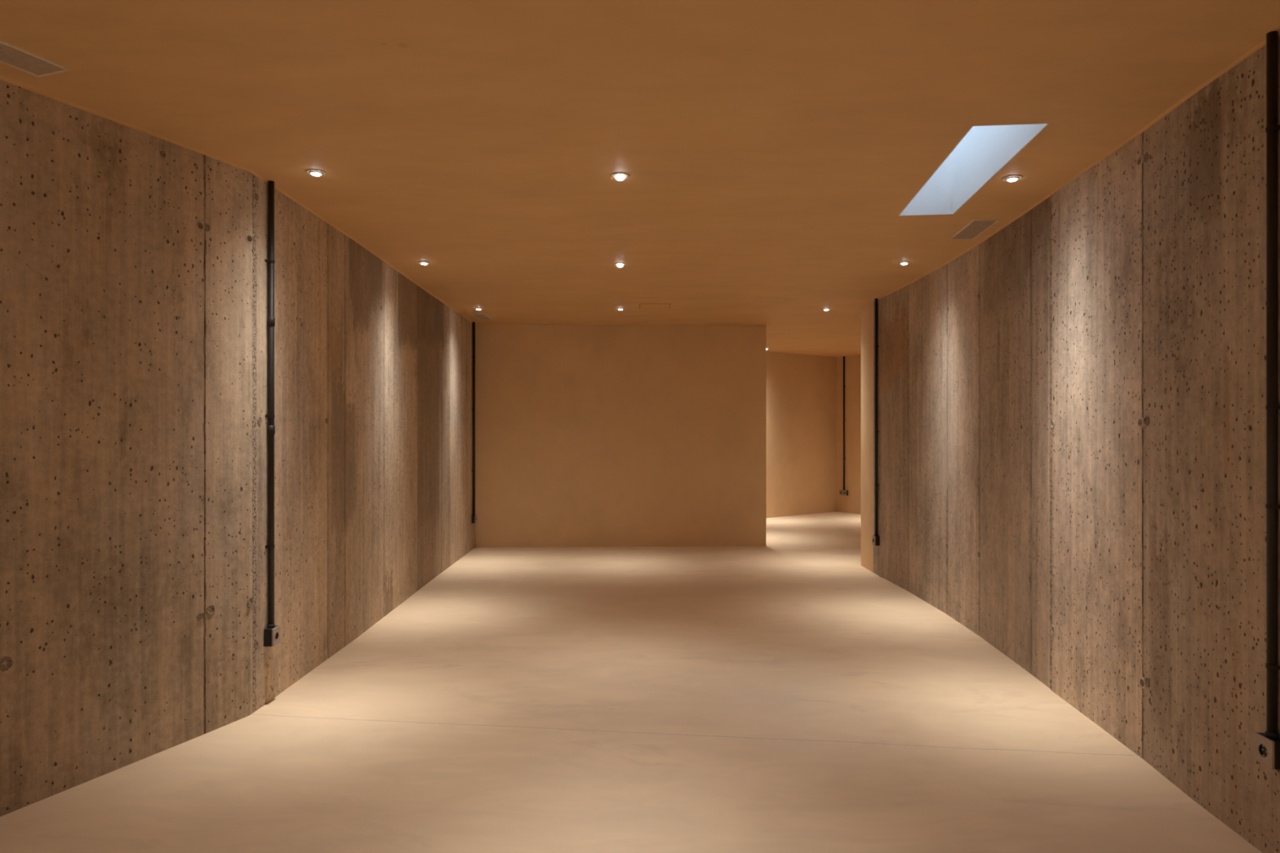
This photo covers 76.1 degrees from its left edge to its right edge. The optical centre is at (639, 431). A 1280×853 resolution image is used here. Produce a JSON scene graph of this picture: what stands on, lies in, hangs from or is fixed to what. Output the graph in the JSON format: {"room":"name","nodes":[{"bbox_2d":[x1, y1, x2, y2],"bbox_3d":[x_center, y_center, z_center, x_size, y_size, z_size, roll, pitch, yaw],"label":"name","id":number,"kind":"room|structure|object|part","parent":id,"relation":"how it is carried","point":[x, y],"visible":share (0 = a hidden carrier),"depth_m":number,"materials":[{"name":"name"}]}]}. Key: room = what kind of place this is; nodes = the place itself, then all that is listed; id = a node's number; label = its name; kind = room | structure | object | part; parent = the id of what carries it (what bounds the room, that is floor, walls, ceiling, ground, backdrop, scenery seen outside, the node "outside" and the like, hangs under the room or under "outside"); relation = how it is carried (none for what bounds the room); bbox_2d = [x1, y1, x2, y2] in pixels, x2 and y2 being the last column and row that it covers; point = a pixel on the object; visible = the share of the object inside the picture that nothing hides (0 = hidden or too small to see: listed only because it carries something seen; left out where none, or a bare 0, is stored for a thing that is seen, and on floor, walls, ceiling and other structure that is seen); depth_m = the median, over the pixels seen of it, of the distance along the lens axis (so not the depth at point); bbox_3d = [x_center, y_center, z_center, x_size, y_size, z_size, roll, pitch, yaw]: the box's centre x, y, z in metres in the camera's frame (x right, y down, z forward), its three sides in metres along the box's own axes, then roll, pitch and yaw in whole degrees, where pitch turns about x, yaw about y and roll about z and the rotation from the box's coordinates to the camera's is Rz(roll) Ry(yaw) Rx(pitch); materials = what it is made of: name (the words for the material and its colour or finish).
{"room":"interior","nodes":[
{"label":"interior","id":0,"kind":"room"},
{"bbox_2d":[0,79,475,817],"bbox_3d":[-2.402,0.055,2.710,0.868,2.600,13.891,0,0,6],"label":"wall","id":1,"kind":"structure","parent":0,"point":[134,267],"depth_m":3.54,"materials":[{"name":"concrete"}]},
{"bbox_2d":[0,75,475,324],"bbox_3d":[-2.027,-1.240,5.291,0.619,0.010,8.684,0,0,5],"label":"trim","id":2,"kind":"structure","parent":1,"relation":"attached to","point":[3,78],"depth_m":3.62,"materials":[{"name":"paint"}]},
{"bbox_2d":[265,180,275,627],"bbox_3d":[-1.837,-0.133,4.074,0.036,2.222,0.053,0,0,-1],"label":"conduit pipe","id":3,"kind":"object","parent":1,"relation":"attached to","point":[271,319],"visible":1,"depth_m":4.06,"materials":[{"name":"black metal"}]},
{"bbox_2d":[263,625,279,646],"bbox_3d":[-1.832,1.021,4.074,0.046,0.086,0.082,0,0,-1],"label":"socket","id":4,"kind":"object","parent":1,"relation":"attached to","point":[271,635],"visible":0.98,"depth_m":4.03,"materials":[{"name":"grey metal"}]},
{"bbox_3d":[-1.813,1.021,4.075,0.008,0.086,0.081,0,0,-1],"label":"plate","id":5,"kind":"part","parent":4,"relation":"part of","materials":[{"name":"brown metal"}]},
{"bbox_2d":[471,321,475,515],"bbox_3d":[-1.897,-0.141,9.336,0.036,2.206,0.053,0,0,-1],"label":"conduit pipe","id":6,"kind":"object","parent":1,"relation":"attached to","point":[473,322],"visible":1,"depth_m":9.32,"materials":[{"name":"black metal"}]},
{"bbox_2d":[471,515,476,523],"bbox_3d":[-1.893,1.005,9.336,0.046,0.086,0.082,0,0,-1],"label":"socket","id":7,"kind":"object","parent":1,"relation":"attached to","point":[473,517],"visible":1,"depth_m":9.29,"materials":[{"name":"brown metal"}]},
{"bbox_2d":[475,324,766,547],"bbox_3d":[-0.255,0.055,9.674,3.474,2.600,0.200,0,0,-1],"label":"wall","id":8,"kind":"structure","parent":0,"point":[586,435],"depth_m":9.57,"materials":[{"name":"paint"}]},
{"bbox_2d":[0,511,1262,852],"bbox_3d":[2.300,1.430,5.500,11.800,0.150,20.200,0,0,0],"label":"floor","id":9,"kind":"structure","parent":0,"point":[786,695],"depth_m":3.58,"materials":[{"name":"beige concrete"}]},
{"bbox_2d":[0,0,1279,357],"bbox_3d":[2.300,-1.355,5.500,11.800,0.220,20.200,0,0,0],"label":"ceiling","id":10,"kind":"structure","parent":0,"point":[772,153],"depth_m":3.24,"materials":[{"name":"paint"}]},
{"bbox_2d":[0,39,71,76],"bbox_3d":[-2.137,-1.242,2.547,0.160,0.005,0.621,0,0,20],"label":"ceiling vent","id":11,"kind":"object","parent":10,"relation":"in","point":[11,55],"visible":1,"depth_m":2.75,"materials":[{"name":"paint"}]},
{"bbox_2d":[306,168,326,176],"bbox_3d":[-1.556,-1.237,3.929,0.091,0.016,0.091,0,0,0],"label":"recessed light","id":12,"kind":"object","parent":10,"relation":"in","point":[316,172],"visible":1,"depth_m":3.91,"materials":[{"name":"white"}]},
{"bbox_2d":[417,261,430,265],"bbox_3d":[-1.594,-1.237,6.039,0.091,0.016,0.091,0,0,0],"label":"recessed light","id":13,"kind":"object","parent":10,"relation":"in","point":[424,263],"visible":1,"depth_m":6.02,"materials":[{"name":"white"}]},
{"bbox_2d":[471,313,493,319],"bbox_3d":[-1.715,-1.242,8.888,0.154,0.005,0.452,0,0,0],"label":"ceiling vent","id":14,"kind":"object","parent":10,"relation":"in","point":[479,316],"visible":1,"depth_m":8.86,"materials":[{"name":"paint"}]},
{"bbox_2d":[610,173,629,181],"bbox_3d":[-0.097,-1.242,3.984,0.091,0.035,0.091,0,0,0],"label":"recessed light","id":15,"kind":"object","parent":10,"relation":"in","point":[619,176],"visible":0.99,"depth_m":3.97,"materials":[{"name":"white"}]},
{"bbox_2d":[613,262,626,266],"bbox_3d":[-0.148,-1.242,6.096,0.091,0.035,0.091,0,0,0],"label":"recessed light","id":16,"kind":"object","parent":10,"relation":"in","point":[619,264],"visible":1,"depth_m":6.08,"materials":[{"name":"white"}]},
{"bbox_2d":[640,303,670,309],"bbox_3d":[0.147,-1.243,8.149,0.300,0.004,0.340,0,0,0],"label":"access hatch","id":17,"kind":"object","parent":10,"relation":"attached to","point":[642,306],"visible":1,"depth_m":8.15,"materials":[{"name":"paint"}]},
{"bbox_2d":[897,261,911,265],"bbox_3d":[1.951,-1.237,6.039,0.091,0.016,0.091,0,0,0],"label":"recessed light","id":18,"kind":"object","parent":10,"relation":"in","point":[903,263],"visible":1,"depth_m":6.02,"materials":[{"name":"white"}]},
{"bbox_2d":[897,123,1048,216],"bbox_3d":[1.578,-1.476,4.021,0.310,0.461,1.407,0,0,6],"label":"window","id":19,"kind":"structure","parent":10,"relation":"attached to","point":[983,151],"depth_m":4.36,"materials":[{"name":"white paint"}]},
{"bbox_2d":[948,219,999,239],"bbox_3d":[2.058,-1.242,5.053,0.160,0.005,0.504,0,0,5],"label":"ceiling vent","id":20,"kind":"object","parent":10,"relation":"in","point":[971,230],"visible":1,"depth_m":5.04,"materials":[{"name":"metal"}]},
{"bbox_2d":[1002,174,1022,182],"bbox_3d":[1.829,-1.237,4.018,0.091,0.016,0.091,0,0,0],"label":"recessed light","id":21,"kind":"object","parent":10,"relation":"in","point":[1014,177],"visible":1,"depth_m":4.00,"materials":[{"name":"white"}]},
{"bbox_2d":[766,351,861,518],"bbox_3d":[2.773,0.055,11.219,4.423,2.600,3.801,0,0,-38],"label":"wall","id":22,"kind":"structure","parent":0,"point":[805,393],"depth_m":13.37,"materials":[{"name":"paint"}]},
{"bbox_2d":[839,489,848,495],"bbox_3d":[3.389,1.025,13.602,0.046,0.086,0.156,0,0,-32],"label":"socket","id":23,"kind":"object","parent":22,"relation":"attached to","point":[842,492],"visible":1,"depth_m":13.58,"materials":[{"name":"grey metal"}]},
{"bbox_2d":[842,355,845,490],"bbox_3d":[3.393,-0.131,13.604,0.036,2.226,0.053,0,0,-32],"label":"conduit pipe","id":24,"kind":"object","parent":22,"relation":"attached to","point":[844,386],"visible":1,"depth_m":13.59,"materials":[{"name":"black metal"}]},
{"bbox_2d":[861,301,873,573],"bbox_3d":[4.413,0.055,8.102,4.374,2.600,0.557,0,0,0],"label":"wall","id":25,"kind":"structure","parent":0,"point":[867,311],"depth_m":7.99,"materials":[{"name":"paint"}]},
{"bbox_2d":[873,35,1279,852],"bbox_3d":[2.151,0.055,1.817,0.390,2.600,12.050,0,0,2],"label":"wall","id":26,"kind":"structure","parent":0,"point":[1072,411],"depth_m":3.60,"materials":[{"name":"concrete"}]},
{"bbox_2d":[871,535,879,546],"bbox_3d":[2.214,1.028,7.677,0.047,0.086,0.082,0,0,-2],"label":"socket","id":27,"kind":"object","parent":26,"relation":"attached to","point":[875,540],"visible":1,"depth_m":7.64,"materials":[{"name":"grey metal"}]},
{"bbox_3d":[2.194,1.028,7.676,0.008,0.086,0.081,0,0,-2],"label":"plate","id":28,"kind":"part","parent":27,"relation":"part of","materials":[{"name":"brown metal"}]},
{"bbox_2d":[874,298,879,536],"bbox_3d":[2.219,-0.130,7.677,0.036,2.229,0.053,0,0,-2],"label":"conduit pipe","id":29,"kind":"object","parent":26,"relation":"attached to","point":[876,346],"visible":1,"depth_m":7.66,"materials":[{"name":"black metal"}]},
{"bbox_2d":[872,29,1279,302],"bbox_3d":[2.136,-1.240,4.509,0.130,0.010,6.631,0,0,3],"label":"trim","id":30,"kind":"structure","parent":26,"relation":"attached to","point":[1261,44],"depth_m":3.52,"materials":[{"name":"paint"}]},
{"bbox_2d":[1253,732,1279,769],"bbox_3d":[1.971,1.000,2.556,0.047,0.086,0.082,0,0,3],"label":"socket","id":31,"kind":"object","parent":26,"relation":"attached to","point":[1266,750],"visible":0.99,"depth_m":2.54,"materials":[{"name":"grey metal"}]},
{"bbox_2d":[1265,31,1279,738],"bbox_3d":[1.976,-0.144,2.556,0.036,2.201,0.053,0,0,3],"label":"conduit pipe","id":32,"kind":"object","parent":26,"relation":"attached to","point":[1272,406],"visible":1,"depth_m":2.54,"materials":[{"name":"black metal"}]}
]}

